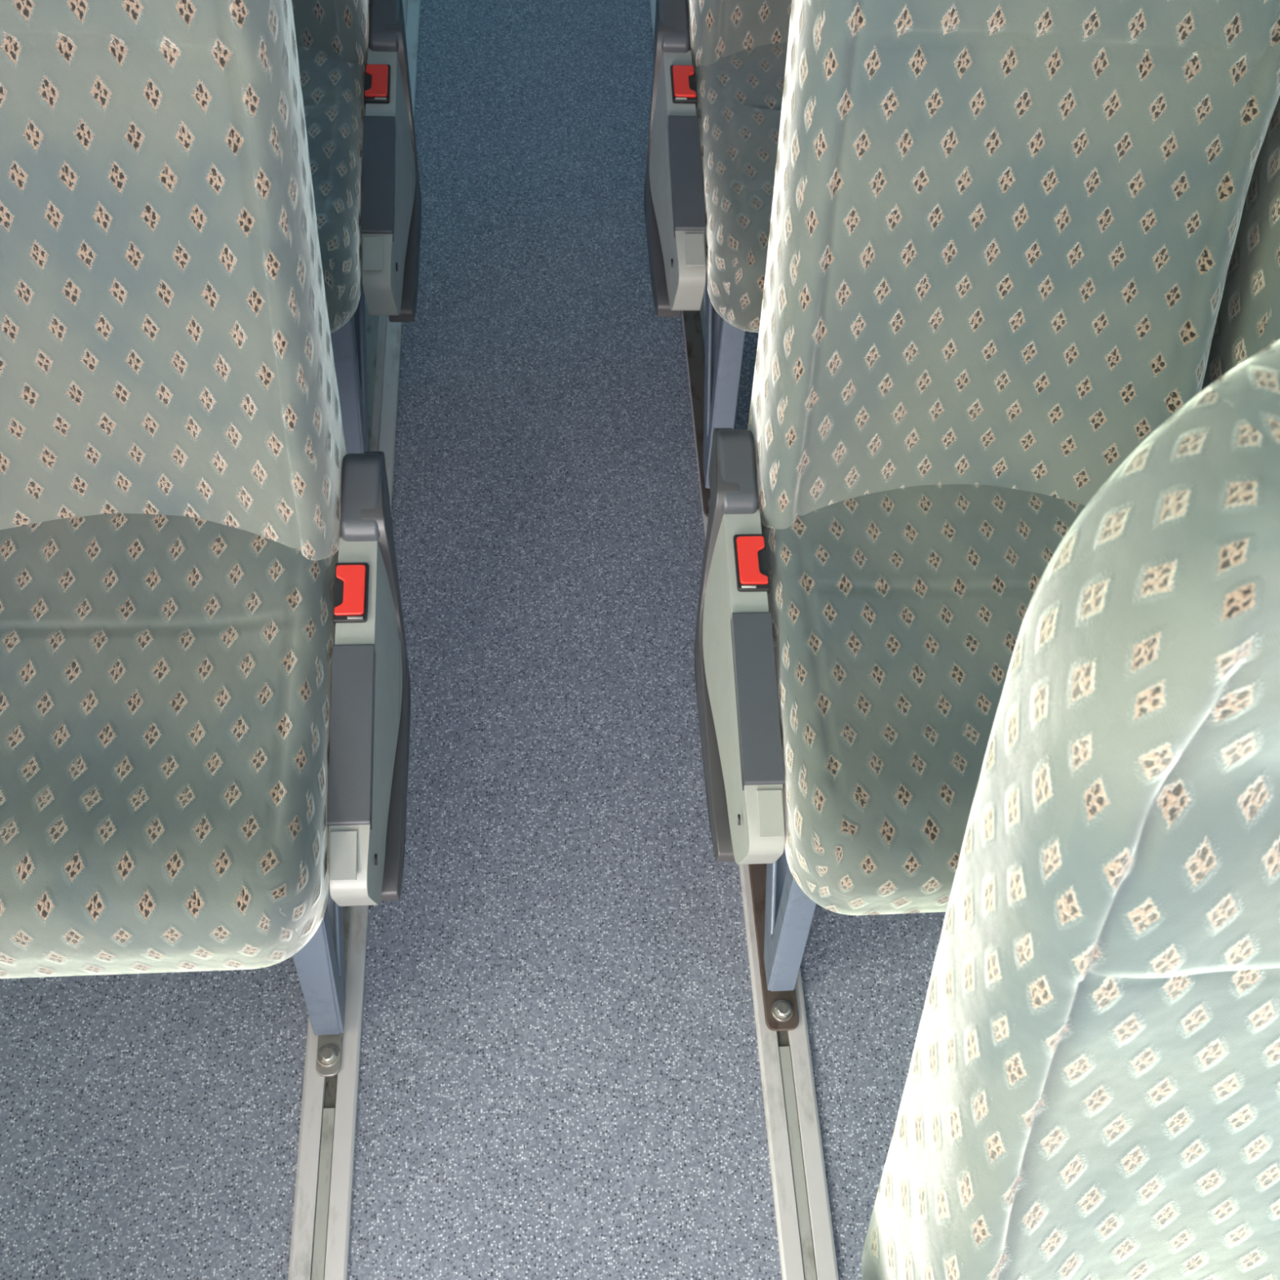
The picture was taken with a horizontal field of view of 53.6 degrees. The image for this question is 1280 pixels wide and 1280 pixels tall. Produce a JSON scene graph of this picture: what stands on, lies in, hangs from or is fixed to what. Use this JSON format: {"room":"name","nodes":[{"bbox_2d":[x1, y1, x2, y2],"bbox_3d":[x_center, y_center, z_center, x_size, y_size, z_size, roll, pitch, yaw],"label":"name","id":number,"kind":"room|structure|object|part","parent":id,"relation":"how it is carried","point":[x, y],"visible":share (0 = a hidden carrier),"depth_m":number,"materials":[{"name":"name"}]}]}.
{"room":"vehicle interior","nodes":[
{"label":"vehicle interior","id":0,"kind":"room"},
{"bbox_2d":[0,0,946,1279],"bbox_3d":[-0.171,-0.693,2.154,2.500,0.050,8.600,-1,59,-5],"label":"floor","id":1,"kind":"structure","parent":0,"point":[560,1073],"depth_m":1.52,"materials":[{"name":"carpet"}]},
{"bbox_2d":[288,0,420,1279],"bbox_3d":[-0.400,-0.446,1.956,0.060,0.008,5.200,-1,59,-5],"label":"mounting rail","id":2,"kind":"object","parent":1,"relation":"on","point":[323,1191],"depth_m":1.39,"materials":[{"name":"metal"}]},
{"bbox_2d":[0,0,410,1076],"bbox_3d":[-0.461,-0.146,1.088,0.480,1.165,0.782,-1,59,-5],"label":"seat","id":3,"kind":"object","parent":2,"relation":"on","point":[205,684],"visible":1,"depth_m":1.10,"materials":[{"name":"fabric"}]},
{"bbox_2d":[0,513,338,978],"bbox_3d":[-0.491,0.063,1.168,0.415,0.133,0.475,-1,59,-5],"label":"seat cushion","id":4,"kind":"object","parent":3,"relation":"on","point":[169,682],"depth_m":1.11,"materials":[{"name":"fabric"}]},
{"bbox_3d":[-0.487,-0.404,1.015,0.420,0.779,0.407,-1,59,-5],"label":"backrest","id":5,"kind":"part","parent":3,"relation":"part of","materials":[{"name":"fabric"}]},
{"bbox_3d":[-0.358,0.277,1.519,0.027,0.006,0.476,-1,59,-5],"label":"foot plate","id":6,"kind":"part","parent":3,"relation":"part of","materials":[{"name":"metal"}]},
{"bbox_3d":[-0.259,0.188,1.106,0.024,0.015,0.042,-1,59,-5],"label":"plate","id":7,"kind":"part","parent":3,"relation":"part of","materials":[{"name":"beige plastic"}]},
{"bbox_2d":[292,0,421,453],"bbox_3d":[-0.515,-0.786,1.466,0.480,1.164,0.782,-1,59,-5],"label":"seat","id":8,"kind":"object","parent":2,"relation":"on","point":[353,58],"visible":0.29,"depth_m":1.55,"materials":[{"name":"fabric"}]},
{"bbox_3d":[-0.541,-1.045,1.393,0.420,0.778,0.406,-1,59,-5],"label":"backrest","id":9,"kind":"part","parent":8,"relation":"part of","materials":[{"name":"fabric"}]},
{"bbox_2d":[297,45,365,333],"bbox_3d":[-0.545,-0.577,1.546,0.415,0.131,0.475,-1,59,-5],"label":"seat cushion","id":10,"kind":"object","parent":8,"relation":"on","point":[333,77],"depth_m":1.50,"materials":[{"name":"fabric"}]},
{"bbox_3d":[-0.412,-0.363,1.897,0.027,0.006,0.476,-1,59,-5],"label":"foot plate","id":11,"kind":"part","parent":8,"relation":"part of","materials":[{"name":"metal"}]},
{"bbox_3d":[-0.313,-0.452,1.484,0.024,0.015,0.042,-1,59,-5],"label":"plate","id":12,"kind":"part","parent":8,"relation":"part of","materials":[{"name":"beige plastic"}]},
{"bbox_2d":[648,0,839,1279],"bbox_3d":[0.102,-0.455,1.998,0.060,0.008,5.200,-1,59,-5],"label":"mounting rail","id":13,"kind":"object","parent":1,"relation":"on","point":[805,1233],"depth_m":1.40,"materials":[{"name":"metal"}]},
{"bbox_2d":[644,0,791,516],"bbox_3d":[0.256,-0.809,1.536,0.479,1.165,0.782,-1,59,-5],"label":"seat","id":14,"kind":"object","parent":13,"relation":"on","point":[719,68],"visible":0.34,"depth_m":1.59,"materials":[{"name":"fabric"}]},
{"bbox_3d":[0.066,-0.468,1.521,0.024,0.015,0.042,-1,59,-5],"label":"plate","id":15,"kind":"part","parent":14,"relation":"part of","materials":[{"name":"beige plastic"}]},
{"bbox_3d":[0.098,-0.381,1.945,0.039,0.006,0.476,-1,59,-5],"label":"foot plate","id":16,"kind":"part","parent":14,"relation":"part of","materials":[{"name":"metal"}]},
{"bbox_3d":[0.284,-1.067,1.467,0.420,0.779,0.408,-1,59,-5],"label":"backrest","id":17,"kind":"part","parent":14,"relation":"part of","materials":[{"name":"fabric"}]},
{"bbox_2d":[694,42,787,332],"bbox_3d":[0.280,-0.602,1.619,0.415,0.135,0.475,-1,59,-5],"label":"seat cushion","id":18,"kind":"object","parent":14,"relation":"on","point":[739,86],"depth_m":1.54,"materials":[{"name":"fabric"}]},
{"bbox_2d":[693,0,1279,1031],"bbox_3d":[0.308,-0.184,1.168,0.479,1.164,0.782,-1,59,-5],"label":"seat","id":19,"kind":"object","parent":13,"relation":"on","point":[1002,235],"visible":0.74,"depth_m":1.16,"materials":[{"name":"fabric"}]},
{"bbox_3d":[0.119,0.158,1.152,0.024,0.015,0.042,-1,59,-5],"label":"plate","id":20,"kind":"part","parent":19,"relation":"part of","materials":[{"name":"beige plastic"}]},
{"bbox_3d":[0.150,0.244,1.576,0.039,0.006,0.476,-1,59,-5],"label":"foot plate","id":21,"kind":"part","parent":19,"relation":"part of","materials":[{"name":"metal"}]},
{"bbox_2d":[760,484,1086,915],"bbox_3d":[0.333,0.024,1.252,0.415,0.132,0.475,-1,59,-5],"label":"seat cushion","id":22,"kind":"object","parent":19,"relation":"on","point":[892,615],"depth_m":1.19,"materials":[{"name":"fabric"}]},
{"bbox_3d":[0.337,-0.442,1.099,0.420,0.778,0.408,-1,59,-5],"label":"backrest","id":23,"kind":"part","parent":19,"relation":"part of","materials":[{"name":"fabric"}]},
{"bbox_2d":[862,339,1279,1279],"bbox_3d":[0.362,0.469,0.794,0.480,1.144,0.826,-1,59,-5],"label":"seat","id":24,"kind":"object","parent":13,"relation":"on","point":[1091,1091],"visible":1,"depth_m":0.63,"materials":[{"name":"fabric"}]},
{"bbox_2d":[1200,95,1279,391],"bbox_3d":[0.779,-0.193,1.207,0.420,1.164,0.778,-1,59,-5],"label":"seat","id":25,"kind":"object","parent":1,"relation":"on","point":[1247,322],"visible":0.06,"depth_m":1.18,"materials":[{"name":"fabric"}]}
]}

